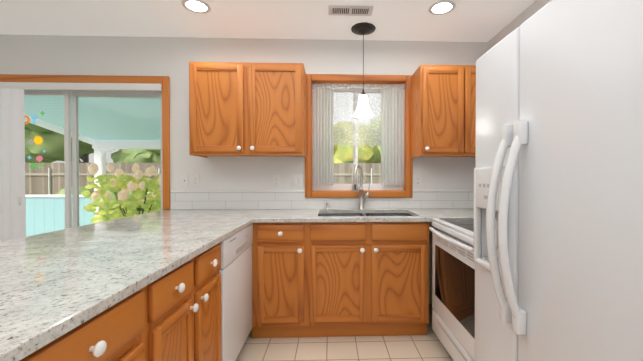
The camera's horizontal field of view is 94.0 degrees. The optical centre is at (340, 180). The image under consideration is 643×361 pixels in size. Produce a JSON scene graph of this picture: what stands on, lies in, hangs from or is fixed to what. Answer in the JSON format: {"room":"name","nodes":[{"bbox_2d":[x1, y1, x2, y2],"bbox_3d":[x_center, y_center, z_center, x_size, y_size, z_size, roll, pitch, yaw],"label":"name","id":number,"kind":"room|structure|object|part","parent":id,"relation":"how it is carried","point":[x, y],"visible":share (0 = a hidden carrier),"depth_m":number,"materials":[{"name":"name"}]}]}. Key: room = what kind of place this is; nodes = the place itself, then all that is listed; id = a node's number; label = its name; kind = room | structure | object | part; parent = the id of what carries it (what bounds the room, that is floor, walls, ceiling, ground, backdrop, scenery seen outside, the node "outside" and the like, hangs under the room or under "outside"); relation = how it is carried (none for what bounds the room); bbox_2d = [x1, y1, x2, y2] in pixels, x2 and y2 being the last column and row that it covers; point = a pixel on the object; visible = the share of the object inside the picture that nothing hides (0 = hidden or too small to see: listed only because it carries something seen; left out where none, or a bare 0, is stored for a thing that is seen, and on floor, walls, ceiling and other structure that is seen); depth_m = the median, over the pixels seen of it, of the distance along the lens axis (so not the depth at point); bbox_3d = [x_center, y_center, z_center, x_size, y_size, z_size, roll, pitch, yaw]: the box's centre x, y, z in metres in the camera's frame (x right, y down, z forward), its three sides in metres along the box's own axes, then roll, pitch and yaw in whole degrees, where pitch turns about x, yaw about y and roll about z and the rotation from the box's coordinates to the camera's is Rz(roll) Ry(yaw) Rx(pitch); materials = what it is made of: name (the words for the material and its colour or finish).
{"room":"kitchen","nodes":[
{"label":"kitchen","id":0,"kind":"room"},
{"bbox_2d":[0,34,486,303],"bbox_3d":[-1.554,-0.066,2.839,6.200,2.500,0.150,0,1,-2],"label":"wall","id":1,"kind":"structure","parent":0,"point":[171,57],"depth_m":2.78,"materials":[{"name":"white paint"}]},
{"bbox_2d":[0,74,169,208],"bbox_3d":[-3.032,-0.341,2.720,2.918,1.221,0.061,0,1,-2],"label":"door frame","id":2,"kind":"structure","parent":1,"relation":"attached to","point":[164,81],"depth_m":2.73,"materials":[{"name":"brown wood"}]},
{"bbox_2d":[24,90,165,234],"bbox_3d":[-2.564,0.149,2.820,1.860,2.070,0.095,0,1,-2],"label":"sliding glass door","id":3,"kind":"structure","parent":1,"relation":"in","point":[71,175],"depth_m":2.82,"materials":[{"name":"clear glass"}]},
{"bbox_2d":[24,110,45,168],"bbox_3d":[-2.855,-0.379,2.779,0.232,0.548,0.001,0,1,-2],"label":"stickers","id":4,"kind":"object","parent":3,"relation":"attached to","point":[38,140],"visible":0.94,"depth_m":2.78,"materials":[{"name":"multicoloured"}]},
{"bbox_2d":[0,82,161,241],"bbox_3d":[-3.058,0.142,2.680,2.843,2.038,0.066,0,1,-2],"label":"door blinds","id":5,"kind":"object","parent":3,"relation":"attached to","point":[12,179],"visible":0.77,"depth_m":2.66,"materials":[{"name":"white plastic"}]},
{"bbox_2d":[181,174,188,186],"bbox_3d":[-1.443,0.005,2.764,0.071,0.116,0.006,0,1,-2],"label":"electrical outlet","id":6,"kind":"object","parent":1,"relation":"attached to","point":[184,180],"visible":1,"depth_m":2.76,"materials":[{"name":"white plastic"}]},
{"bbox_2d":[192,174,199,186],"bbox_3d":[-1.342,0.005,2.767,0.071,0.116,0.008,0,1,-2],"label":"electrical outlet","id":7,"kind":"object","parent":1,"relation":"attached to","point":[195,180],"visible":1,"depth_m":2.77,"materials":[{"name":"white plastic"}]},
{"bbox_2d":[189,62,305,157],"bbox_3d":[-0.779,-0.587,2.598,0.931,0.762,0.370,0,1,-2],"label":"upper cabinet","id":8,"kind":"object","parent":1,"relation":"attached to","point":[247,109],"visible":1,"depth_m":2.45,"materials":[{"name":"brown wood"}]},
{"bbox_2d":[273,175,280,186],"bbox_3d":[-0.598,0.010,2.792,0.071,0.116,0.008,0,1,-2],"label":"electrical outlet","id":9,"kind":"object","parent":1,"relation":"attached to","point":[276,180],"visible":1,"depth_m":2.79,"materials":[{"name":"white plastic"}]},
{"bbox_2d":[291,174,302,186],"bbox_3d":[-0.410,0.004,2.798,0.116,0.116,0.008,0,1,-2],"label":"light switch","id":10,"kind":"object","parent":1,"relation":"attached to","point":[296,180],"visible":1,"depth_m":2.80,"materials":[{"name":"white plastic"}]},
{"bbox_2d":[170,190,473,208],"bbox_3d":[-0.087,0.181,2.808,2.966,0.177,0.015,0,1,-2],"label":"tile backsplash","id":11,"kind":"structure","parent":1,"relation":"attached to","point":[271,199],"depth_m":2.79,"materials":[{"name":"white tile"}]},
{"bbox_2d":[305,74,412,197],"bbox_3d":[0.169,-0.412,2.879,1.014,1.152,0.160,0,1,-2],"label":"window","id":12,"kind":"structure","parent":1,"relation":"in","point":[341,186],"depth_m":2.81,"materials":[{"name":"brown wood"}]},
{"bbox_2d":[312,83,404,184],"bbox_3d":[0.169,-0.435,2.858,0.884,0.963,0.045,0,1,-2],"label":"window curtains","id":13,"kind":"object","parent":12,"relation":"hanging from","point":[335,122],"visible":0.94,"depth_m":2.86,"materials":[{"name":"fabric"}]},
{"bbox_2d":[414,174,421,186],"bbox_3d":[0.731,0.004,2.837,0.071,0.116,0.008,0,1,-2],"label":"electrical outlet","id":14,"kind":"object","parent":1,"relation":"attached to","point":[417,180],"visible":1,"depth_m":2.84,"materials":[{"name":"white plastic"}]},
{"bbox_2d":[411,65,475,157],"bbox_3d":[1.031,-0.588,2.659,0.735,0.762,0.370,0,1,-2],"label":"upper cabinet","id":15,"kind":"object","parent":1,"relation":"attached to","point":[443,110],"visible":0.6,"depth_m":2.51,"materials":[{"name":"brown wood"}]},
{"bbox_3d":[-0.950,0.703,1.331,0.619,0.774,2.918,0,1,-2],"label":"base cabinet","id":16,"kind":"object","parent":1,"relation":"attached to","visible":0},
{"bbox_2d":[0,216,255,360],"bbox_3d":[-1.081,0.305,0.988,0.978,0.029,2.310,0,1,-2],"label":"countertop","id":17,"kind":"structure","parent":16,"relation":"on","point":[54,285],"depth_m":1.02,"materials":[{"name":"stone"}]},
{"bbox_2d":[134,208,473,222],"bbox_3d":[-0.108,0.288,2.498,3.027,0.029,0.633,0,1,-2],"label":"countertop","id":18,"kind":"structure","parent":16,"relation":"on","point":[262,215],"depth_m":2.40,"materials":[{"name":"stone"}]},
{"bbox_2d":[352,164,370,209],"bbox_3d":[0.186,0.064,2.699,0.182,0.413,0.216,0,1,-2],"label":"faucet","id":19,"kind":"object","parent":18,"relation":"on","point":[362,200],"visible":1,"depth_m":2.75,"materials":[{"name":"silver metal"}]},
{"bbox_2d":[319,213,411,215],"bbox_3d":[0.212,0.409,2.514,0.838,0.210,0.490,0,1,-2],"label":"sink","id":20,"kind":"object","parent":18,"relation":"in","point":[364,214],"visible":0.1,"depth_m":2.73,"materials":[{"name":"silver metal"}]},
{"bbox_2d":[0,0,535,41],"bbox_3d":[-1.458,-1.335,0.002,6.200,0.100,5.800,0,1,-2],"label":"ceiling","id":21,"kind":"structure","parent":0,"point":[462,21],"depth_m":2.44,"materials":[{"name":"white paint"}]},
{"bbox_2d":[181,0,210,13],"bbox_3d":[-1.084,-1.305,2.246,0.200,0.008,0.200,0,1,-2],"label":"recessed light","id":22,"kind":"object","parent":21,"relation":"in","point":[199,6],"visible":1,"depth_m":2.25,"materials":[{"name":"white"}]},
{"bbox_2d":[328,5,373,15],"bbox_3d":[0.075,-1.306,2.306,0.340,0.008,0.140,0,1,-2],"label":"ceiling vent","id":23,"kind":"object","parent":21,"relation":"in","point":[349,10],"visible":1,"depth_m":2.30,"materials":[{"name":"white metal"}]},
{"bbox_2d":[351,22,375,117],"bbox_3d":[0.195,-0.936,2.594,0.214,0.754,0.214,0,1,-2],"label":"pendant light","id":24,"kind":"object","parent":21,"relation":"hanging from","point":[363,110],"visible":1,"depth_m":2.56,"materials":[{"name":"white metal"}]},
{"bbox_3d":[0.195,-0.647,2.597,0.180,0.176,0.180,0,1,-2],"label":"lamp shade","id":25,"kind":"part","parent":24,"relation":"part of","materials":[{"name":"white glass"}]},
{"bbox_2d":[428,0,455,14],"bbox_3d":[0.766,-1.305,2.269,0.200,0.008,0.200,0,1,-2],"label":"recessed light","id":26,"kind":"object","parent":21,"relation":"in","point":[442,7],"visible":1,"depth_m":2.26,"materials":[{"name":"white"}]},
{"bbox_2d":[236,304,451,360],"bbox_3d":[-1.458,1.264,0.030,6.200,0.100,5.800,0,1,-2],"label":"floor","id":27,"kind":"structure","parent":0,"point":[429,346],"depth_m":2.12,"materials":[{"name":"tile"}]},
{"bbox_2d":[24,276,163,360],"bbox_3d":[-0.907,0.765,0.710,0.618,0.884,0.550,0,1,-2],"label":"base cabinet","id":28,"kind":"object","parent":27,"relation":"on","point":[131,329],"depth_m":0.83,"materials":[{"name":"brown wood"}]},
{"bbox_2d":[164,243,220,360],"bbox_3d":[-0.925,0.759,1.240,0.618,0.884,0.689,0,1,-2],"label":"base cabinet","id":29,"kind":"object","parent":27,"relation":"on","point":[174,315],"depth_m":1.30,"materials":[{"name":"brown wood"}]},
{"bbox_2d":[219,223,252,360],"bbox_3d":[-0.919,0.755,1.888,0.578,0.878,0.596,0,1,-2],"label":"dishwasher","id":30,"kind":"object","parent":27,"relation":"on","point":[235,270],"visible":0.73,"depth_m":1.80,"materials":[{"name":"white painted metal"},{"name":"white plastic"}]},
{"bbox_2d":[252,222,315,337],"bbox_3d":[-0.446,0.746,2.500,0.465,0.884,0.618,0,1,-2],"label":"base cabinet","id":31,"kind":"object","parent":27,"relation":"on","point":[283,253],"depth_m":2.20,"materials":[{"name":"brown wood"}]},
{"bbox_2d":[316,222,428,336],"bbox_3d":[0.175,0.746,2.521,0.957,0.884,0.618,0,1,-2],"label":"base cabinet","id":32,"kind":"object","parent":27,"relation":"on","point":[326,279],"depth_m":2.22,"materials":[{"name":"brown wood"}]},
{"bbox_2d":[429,218,474,360],"bbox_3d":[0.998,0.645,1.842,0.771,1.100,0.748,0,1,-2],"label":"stove","id":33,"kind":"object","parent":27,"relation":"on","point":[453,295],"visible":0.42,"depth_m":1.81,"materials":[{"name":"white metal"},{"name":"black glass"}]},
{"bbox_2d":[473,0,642,360],"bbox_3d":[0.992,0.307,1.038,0.854,1.792,0.840,0,1,-2],"label":"fridge","id":34,"kind":"object","parent":27,"relation":"on","point":[558,222],"visible":1,"depth_m":0.90,"materials":[{"name":"white metal"}]},
{"bbox_3d":[0.665,0.163,1.282,0.091,0.440,0.231,0,1,-2],"label":"panel","id":35,"kind":"part","parent":34,"relation":"part of","materials":[{"name":"white plastic"}]},
{"bbox_3d":[0.687,0.263,1.285,0.074,1.676,0.325,0,1,-2],"label":"door","id":36,"kind":"part","parent":34,"relation":"part of","materials":[{"name":"white metal"}]},
{"bbox_3d":[0.609,0.168,1.110,0.094,0.760,0.120,0,1,-2],"label":"handle","id":37,"kind":"part","parent":34,"relation":"part of","materials":[{"name":"white plastic"}]},
{"bbox_2d":[487,0,550,50],"bbox_3d":[1.565,-0.037,0.134,0.150,2.500,5.470,0,1,-2],"label":"wall","id":38,"kind":"structure","parent":0,"point":[533,8],"depth_m":2.38,"materials":[{"name":"white paint"}]},
{"label":"outside","id":39,"kind":"structure","parent":0,"visible":0},
{"bbox_2d":[107,207,151,216],"bbox_3d":[-11.188,1.036,37.546,100.000,0.150,69.850,0,1,-2],"label":"ground","id":40,"kind":"structure","parent":39,"point":[132,213],"depth_m":11.49,"materials":[{"name":"green plant"}]},
{"bbox_2d":[25,194,94,236],"bbox_3d":[-10.604,0.802,6.068,11.028,0.995,0.150,0,1,-2],"label":"wall","id":41,"kind":"structure","parent":40,"relation":"on","point":[56,202],"depth_m":6.17,"materials":[{"name":"teal paint"}]},
{"bbox_2d":[52,149,118,162],"bbox_3d":[-19.108,-1.058,27.673,12.300,4.250,7.800,0,1,-2],"label":"house","id":42,"kind":"structure","parent":40,"relation":"on","point":[108,157],"depth_m":24.66,"materials":[{"name":"white"}]},
{"bbox_2d":[55,180,157,211],"bbox_3d":[-9.032,0.709,12.340,5.340,1.502,1.758,0,1,-2],"label":"bush","id":43,"kind":"object","parent":40,"relation":"on","point":[81,190],"depth_m":11.97,"materials":[{"name":"green plant"}]},
{"bbox_2d":[25,163,380,194],"bbox_3d":[-12.368,0.226,13.367,56.000,2.010,0.138,0,1,-2],"label":"fence","id":44,"kind":"object","parent":40,"relation":"on","point":[52,180],"depth_m":13.43,"materials":[{"name":"brown wood"}]},
{"bbox_2d":[25,121,380,162],"bbox_3d":[-10.302,-4.137,25.995,32.543,10.475,24.140,0,1,-2],"label":"trees","id":45,"kind":"object","parent":40,"relation":"on","point":[138,156],"depth_m":15.15,"materials":[{"name":"green plant"}]},
{"bbox_3d":[-7.563,1.266,4.501,13.000,0.099,3.549,0,1,-2],"label":"porch floor","id":46,"kind":"structure","parent":40,"relation":"on","visible":0},
{"bbox_2d":[94,148,115,220],"bbox_3d":[-4.857,0.266,6.211,0.467,1.864,0.233,0,1,-2],"label":"porch post","id":47,"kind":"object","parent":46,"relation":"on","point":[99,161],"depth_m":6.17,"materials":[{"name":"white"}]},
{"bbox_2d":[24,95,160,148],"bbox_3d":[-3.179,-1.061,4.723,4.120,0.849,3.778,0,1,-2],"label":"porch roof","id":48,"kind":"structure","parent":47,"relation":"on","point":[126,123],"depth_m":4.99,"materials":[{"name":"teal"}]},
{"bbox_2d":[81,163,160,222],"bbox_3d":[-3.807,0.449,5.704,1.945,1.553,0.621,0,1,-2],"label":"hydrangea bush","id":49,"kind":"object","parent":46,"relation":"on","point":[155,186],"depth_m":5.55,"materials":[{"name":"green plant"}]}
]}

